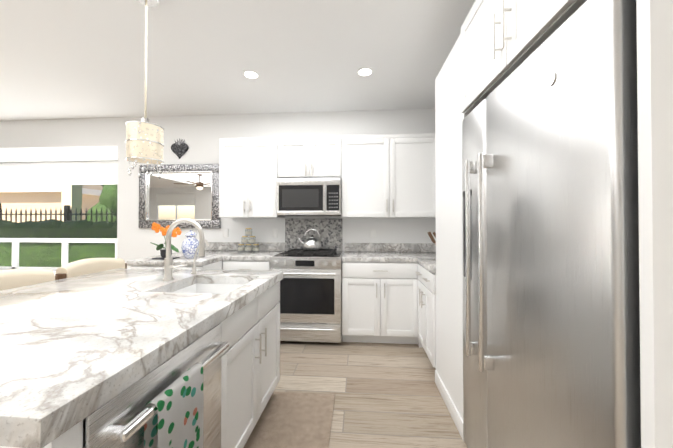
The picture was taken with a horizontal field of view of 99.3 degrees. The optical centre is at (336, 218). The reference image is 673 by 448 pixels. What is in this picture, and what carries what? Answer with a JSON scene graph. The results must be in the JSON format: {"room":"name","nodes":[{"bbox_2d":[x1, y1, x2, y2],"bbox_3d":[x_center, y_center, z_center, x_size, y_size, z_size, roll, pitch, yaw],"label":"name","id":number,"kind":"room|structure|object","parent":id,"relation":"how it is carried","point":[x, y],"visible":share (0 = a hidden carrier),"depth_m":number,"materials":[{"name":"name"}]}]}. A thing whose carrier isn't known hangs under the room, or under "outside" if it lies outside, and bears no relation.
{"room":"kitchen","nodes":[
{"label":"kitchen","id":0,"kind":"room"},
{"bbox_2d":[0,118,117,162],"bbox_3d":[-5.686,-1.164,4.559,5.570,0.380,1.000,0,-1,4],"label":"lintel","id":1,"kind":"object","parent":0,"point":[69,140],"visible":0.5,"depth_m":3.95,"materials":[{"name":"white paint"}]},
{"bbox_2d":[0,0,474,120],"bbox_3d":[-3.719,-1.449,0.054,10.160,0.100,7.900,0,-1,4],"label":"ceiling","id":2,"kind":"structure","parent":0,"point":[72,59],"depth_m":2.41,"materials":[{"name":"white paint"}]},
{"bbox_2d":[125,0,164,178],"bbox_3d":[-1.169,-0.814,1.753,0.203,1.132,0.203,0,-1,4],"label":"pendant light","id":3,"kind":"object","parent":2,"relation":"hanging from","point":[150,143],"visible":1,"depth_m":1.71,"materials":[{"name":"beige fabric"}]},
{"bbox_2d":[242,70,259,78],"bbox_3d":[-0.814,-1.369,2.726,0.169,0.005,0.169,0,-1,-2],"label":"recessed light","id":4,"kind":"object","parent":2,"relation":"in","point":[250,74],"depth_m":2.71,"materials":[{"name":"white plastic"}]},
{"bbox_2d":[356,67,373,76],"bbox_3d":[0.266,-1.370,2.676,0.169,0.005,0.169,0,-1,-2],"label":"recessed light","id":5,"kind":"object","parent":2,"relation":"in","point":[361,72],"depth_m":2.66,"materials":[{"name":"white plastic"}]},
{"bbox_2d":[117,109,435,267],"bbox_3d":[-0.653,-0.017,3.723,4.590,2.690,0.100,0,-1,4],"label":"wall","id":6,"kind":"structure","parent":0,"point":[200,135],"depth_m":3.71,"materials":[{"name":"white paint"}]},
{"bbox_2d":[171,138,187,158],"bbox_3d":[-2.069,-0.921,3.773,0.230,0.272,0.024,0,-1,4],"label":"heart ornament","id":7,"kind":"object","parent":6,"relation":"hanging from","point":[180,151],"visible":1,"depth_m":3.76,"materials":[{"name":"metal"}]},
{"bbox_2d":[139,164,220,227],"bbox_3d":[-2.065,-0.292,3.756,1.110,0.840,0.042,0,-1,4],"label":"mirror","id":8,"kind":"object","parent":6,"relation":"attached to","point":[172,194],"visible":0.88,"depth_m":3.76,"materials":[{"name":"silver glass"}]},
{"bbox_2d":[223,229,228,237],"bbox_3d":[-1.441,0.190,3.724,0.070,0.115,0.007,0,-1,4],"label":"electrical outlet plate","id":9,"kind":"object","parent":6,"relation":"attached to","point":[225,231],"depth_m":3.72,"materials":[{"name":"white plastic"}]},
{"bbox_2d":[219,137,284,217],"bbox_3d":[-1.025,-0.482,3.528,0.703,0.944,0.347,0,-1,4],"label":"upper cabinet","id":10,"kind":"object","parent":6,"relation":"attached to","point":[248,166],"depth_m":3.36,"materials":[{"name":"white wood"}]},
{"bbox_2d":[273,229,277,237],"bbox_3d":[-0.787,0.190,3.675,0.070,0.115,0.007,0,-1,4],"label":"electrical outlet plate","id":11,"kind":"object","parent":6,"relation":"attached to","point":[275,233],"depth_m":3.67,"materials":[{"name":"white plastic"}]},
{"bbox_2d":[279,135,342,177],"bbox_3d":[-0.303,-0.715,3.477,0.738,0.480,0.347,0,-1,4],"label":"upper cabinet","id":12,"kind":"object","parent":6,"relation":"attached to","point":[299,156],"depth_m":3.31,"materials":[{"name":"white wood"}]},
{"bbox_2d":[277,178,340,215],"bbox_3d":[-0.306,-0.247,3.422,0.731,0.432,0.445,0,-1,4],"label":"microwave","id":13,"kind":"object","parent":12,"relation":"attached to","point":[308,196],"visible":0.96,"depth_m":3.25,"materials":[{"name":"silver metal"}]},
{"bbox_2d":[205,242,435,249],"bbox_3d":[-0.209,0.359,3.623,3.440,0.105,0.020,0,-1,4],"label":"backsplash","id":14,"kind":"structure","parent":6,"relation":"attached to","point":[212,245],"depth_m":3.58,"materials":[{"name":"grey stone"}]},
{"bbox_2d":[370,229,375,237],"bbox_3d":[0.458,0.189,3.583,0.070,0.115,0.007,0,-1,4],"label":"electrical outlet plate","id":15,"kind":"object","parent":6,"relation":"attached to","point":[372,231],"depth_m":3.58,"materials":[{"name":"white plastic"}]},
{"bbox_2d":[339,133,435,216],"bbox_3d":[0.614,-0.483,3.407,1.093,0.944,0.347,0,-1,4],"label":"upper cabinet","id":16,"kind":"object","parent":6,"relation":"attached to","point":[387,175],"depth_m":3.24,"materials":[{"name":"white wood"}]},
{"bbox_2d":[274,341,467,447],"bbox_3d":[-3.686,1.345,0.475,10.160,0.100,8.800,0,-1,4],"label":"floor","id":17,"kind":"structure","parent":0,"point":[387,395],"depth_m":2.20,"materials":[{"name":"brown wood"}]},
{"bbox_2d":[0,269,57,290],"bbox_3d":[-1.774,0.807,1.644,0.528,1.000,0.530,0,-1,6],"label":"stool","id":18,"kind":"object","parent":17,"relation":"on","point":[12,278],"visible":0.17,"depth_m":1.76,"materials":[{"name":"beige fabric"}]},
{"bbox_2d":[55,258,126,279],"bbox_3d":[-1.719,0.813,2.202,0.528,1.000,0.530,0,-1,6],"label":"stool","id":19,"kind":"object","parent":17,"relation":"on","point":[82,267],"visible":0.1,"depth_m":2.19,"materials":[{"name":"beige fabric"}]},
{"bbox_2d":[48,276,282,447],"bbox_3d":[-0.938,0.877,1.395,1.045,0.857,1.570,0,-1,6],"label":"kitchen island","id":20,"kind":"object","parent":17,"relation":"on","point":[213,391],"depth_m":1.08,"materials":[{"name":"painted wood"},{"name":"quartz"},{"name":"brushed nickel"}]},
{"bbox_2d":[0,268,282,447],"bbox_3d":[-1.159,0.419,1.422,1.360,0.059,1.630,0,-1,6],"label":"island countertop","id":21,"kind":"structure","parent":20,"relation":"on","point":[68,344],"depth_m":0.98,"materials":[{"name":"white stone"}]},
{"bbox_2d":[163,218,204,280],"bbox_3d":[-0.964,0.194,1.812,0.272,0.396,0.060,0,-1,6],"label":"faucet","id":22,"kind":"object","parent":21,"relation":"on","point":[169,266],"visible":1,"depth_m":1.80,"materials":[{"name":"silver metal"}]},
{"bbox_2d":[191,240,208,273],"bbox_3d":[-0.975,0.272,2.048,0.133,0.245,0.040,0,-1,6],"label":"filter faucet","id":23,"kind":"object","parent":21,"relation":"on","point":[194,266],"visible":0.9,"depth_m":2.04,"materials":[{"name":"silver metal"}]},
{"bbox_2d":[130,258,226,269],"bbox_3d":[-1.546,0.888,3.209,0.784,0.870,1.032,0,-1,4],"label":"base cabinet","id":24,"kind":"object","parent":17,"relation":"on","point":[222,264],"depth_m":2.76,"materials":[{"name":"white wood"}]},
{"bbox_2d":[127,250,238,265],"bbox_3d":[-1.591,0.430,3.215,0.744,0.045,1.036,0,-1,4],"label":"countertop","id":25,"kind":"structure","parent":24,"relation":"on","point":[210,255],"depth_m":2.82,"materials":[{"name":"white stone"}]},
{"bbox_2d":[150,222,181,259],"bbox_3d":[-1.708,0.220,2.890,0.326,0.368,0.242,0,-1,4],"label":"orchid","id":26,"kind":"object","parent":25,"relation":"on","point":[156,227],"visible":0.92,"depth_m":2.86,"materials":[{"name":"orange plant"}]},
{"bbox_2d":[181,230,198,258],"bbox_3d":[-1.481,0.259,2.909,0.176,0.290,0.176,0,-1,4],"label":"ginger jar","id":27,"kind":"object","parent":25,"relation":"on","point":[190,244],"visible":0.98,"depth_m":2.85,"materials":[{"name":"white ceramic"}]},
{"bbox_2d":[227,258,269,270],"bbox_3d":[-0.944,0.889,3.365,0.522,0.870,0.632,0,-1,4],"label":"base cabinet","id":28,"kind":"object","parent":17,"relation":"on","point":[249,264],"depth_m":3.05,"materials":[{"name":"white wood"}]},
{"bbox_2d":[223,250,286,257],"bbox_3d":[-0.944,0.432,3.368,0.522,0.045,0.636,0,-1,4],"label":"countertop","id":29,"kind":"structure","parent":28,"relation":"on","point":[262,253],"depth_m":3.24,"materials":[{"name":"white stone"}]},
{"bbox_2d":[238,228,259,251],"bbox_3d":[-1.076,0.264,3.501,0.258,0.292,0.086,0,-1,4],"label":"glass jars","id":30,"kind":"object","parent":29,"relation":"on","point":[246,242],"visible":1,"depth_m":3.48,"materials":[{"name":"clear glass"}]},
{"bbox_2d":[244,392,334,447],"bbox_3d":[-0.358,1.292,0.735,0.490,0.010,2.810,0,-1,4],"label":"rug","id":31,"kind":"object","parent":17,"relation":"on","point":[293,420],"visible":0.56,"depth_m":1.82,"materials":[{"name":"beige fabric"}]},
{"bbox_2d":[269,249,343,342],"bbox_3d":[-0.306,0.848,3.267,0.762,0.950,0.710,0,-1,4],"label":"range","id":32,"kind":"object","parent":17,"relation":"on","point":[310,301],"visible":0.83,"depth_m":2.97,"materials":[{"name":"silver metal"}]},
{"bbox_2d":[298,229,321,249],"bbox_3d":[-0.324,0.248,3.445,0.291,0.252,0.230,0,-1,4],"label":"kettle","id":33,"kind":"object","parent":32,"relation":"on","point":[311,243],"visible":1,"depth_m":3.37,"materials":[{"name":"silver metal"}]},
{"bbox_2d":[342,258,414,343],"bbox_3d":[0.482,0.888,3.225,0.812,0.870,0.701,0,-1,4],"label":"base cabinet","id":34,"kind":"object","parent":17,"relation":"on","point":[388,292],"depth_m":2.95,"materials":[{"name":"white wood"}]},
{"bbox_2d":[343,250,435,261],"bbox_3d":[0.792,0.430,3.239,1.429,0.045,0.636,0,-1,4],"label":"countertop","id":35,"kind":"structure","parent":34,"relation":"on","point":[349,255],"depth_m":3.15,"materials":[{"name":"white stone"}]},
{"bbox_2d":[415,262,435,367],"bbox_3d":[1.110,0.882,2.599,0.701,0.870,0.632,0,-1,4],"label":"base cabinet","id":36,"kind":"object","parent":17,"relation":"on","point":[425,280],"depth_m":2.55,"materials":[{"name":"white wood"}]},
{"bbox_2d":[415,258,435,269],"bbox_3d":[1.129,0.424,2.590,0.662,0.045,0.608,0,-1,4],"label":"countertop","id":37,"kind":"structure","parent":36,"relation":"on","point":[430,263],"depth_m":2.68,"materials":[{"name":"white stone"}]},
{"bbox_2d":[427,232,435,244],"bbox_3d":[0.930,0.255,2.420,0.310,0.288,0.100,0,-1,4],"label":"knife block","id":38,"kind":"object","parent":37,"relation":"on","point":[432,237],"visible":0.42,"depth_m":2.41,"materials":[{"name":"brown wood"}]},
{"bbox_2d":[435,44,465,441],"bbox_3d":[1.089,0.090,1.973,0.649,2.440,0.625,0,-1,4],"label":"panel","id":39,"kind":"object","parent":17,"relation":"on","point":[448,122],"depth_m":1.96,"materials":[{"name":"white"}]},
{"bbox_2d":[462,0,640,447],"bbox_3d":[0.976,0.349,1.142,0.698,1.905,1.000,0,-1,4],"label":"refrigerator","id":40,"kind":"object","parent":17,"relation":"on","point":[551,296],"visible":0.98,"depth_m":0.86,"materials":[{"name":"grey metal"}]},
{"bbox_2d":[455,0,672,115],"bbox_3d":[1.024,-0.881,1.150,0.657,0.515,1.046,0,-1,4],"label":"upper cabinet","id":41,"kind":"object","parent":0,"relation":"attached to","point":[497,43],"depth_m":1.11,"materials":[{"name":"white wood"}]},
{"bbox_3d":[-5.603,0.185,4.991,5.470,2.310,0.100,0,-1,4],"label":"wall","id":42,"kind":"structure","parent":0,"visible":0},
{"bbox_2d":[0,161,116,270],"bbox_3d":[-4.641,-0.040,4.917,2.900,1.860,0.060,0,-1,4],"label":"nook window","id":43,"kind":"structure","parent":42,"relation":"in","point":[16,251],"depth_m":4.92,"materials":[{"name":"white"}]},
{"bbox_2d":[0,161,117,185],"bbox_3d":[-4.646,-0.766,4.864,2.860,0.390,0.020,0,-1,4],"label":"blinds","id":44,"kind":"object","parent":43,"relation":"attached to","point":[70,173],"visible":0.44,"depth_m":4.86,"materials":[{"name":"white"}]},
{"label":"outside","id":45,"kind":"structure","parent":0,"visible":0},
{"bbox_3d":[-3.432,1.617,22.565,50.000,0.100,35.300,0,-1,4],"label":"ground","id":46,"kind":"structure","parent":45,"visible":0},
{"bbox_2d":[0,185,102,222],"bbox_3d":[-21.257,-0.323,16.134,20.000,3.650,6.800,0,-1,4],"label":"building","id":47,"kind":"structure","parent":46,"relation":"on","point":[46,191],"depth_m":12.44,"materials":[{"name":"beige paint"}]},
{"bbox_2d":[0,205,116,221],"bbox_3d":[-6.298,0.518,8.258,16.800,1.810,0.100,0,-1,4],"label":"fence","id":48,"kind":"object","parent":46,"relation":"on","point":[68,213],"depth_m":8.39,"materials":[{"name":"black metal"}]},
{"bbox_2d":[0,219,116,266],"bbox_3d":[-6.060,0.705,7.376,18.006,1.420,1.019,0,-1,4],"label":"hedge","id":49,"kind":"object","parent":46,"relation":"on","point":[24,253],"depth_m":7.01,"materials":[{"name":"green plant"}]},
{"bbox_2d":[61,185,81,221],"bbox_3d":[-8.812,-0.289,9.520,0.360,3.450,0.350,0,-1,4],"label":"patio post","id":50,"kind":"object","parent":46,"relation":"on","point":[74,189],"depth_m":9.37,"materials":[{"name":"beige paint"}]},
{"bbox_2d":[87,184,117,221],"bbox_3d":[-6.242,-1.184,10.965,5.518,5.269,3.677,0,-1,4],"label":"tree","id":51,"kind":"object","parent":46,"relation":"on","point":[113,200],"depth_m":9.41,"materials":[{"name":"green plant"}]}
]}

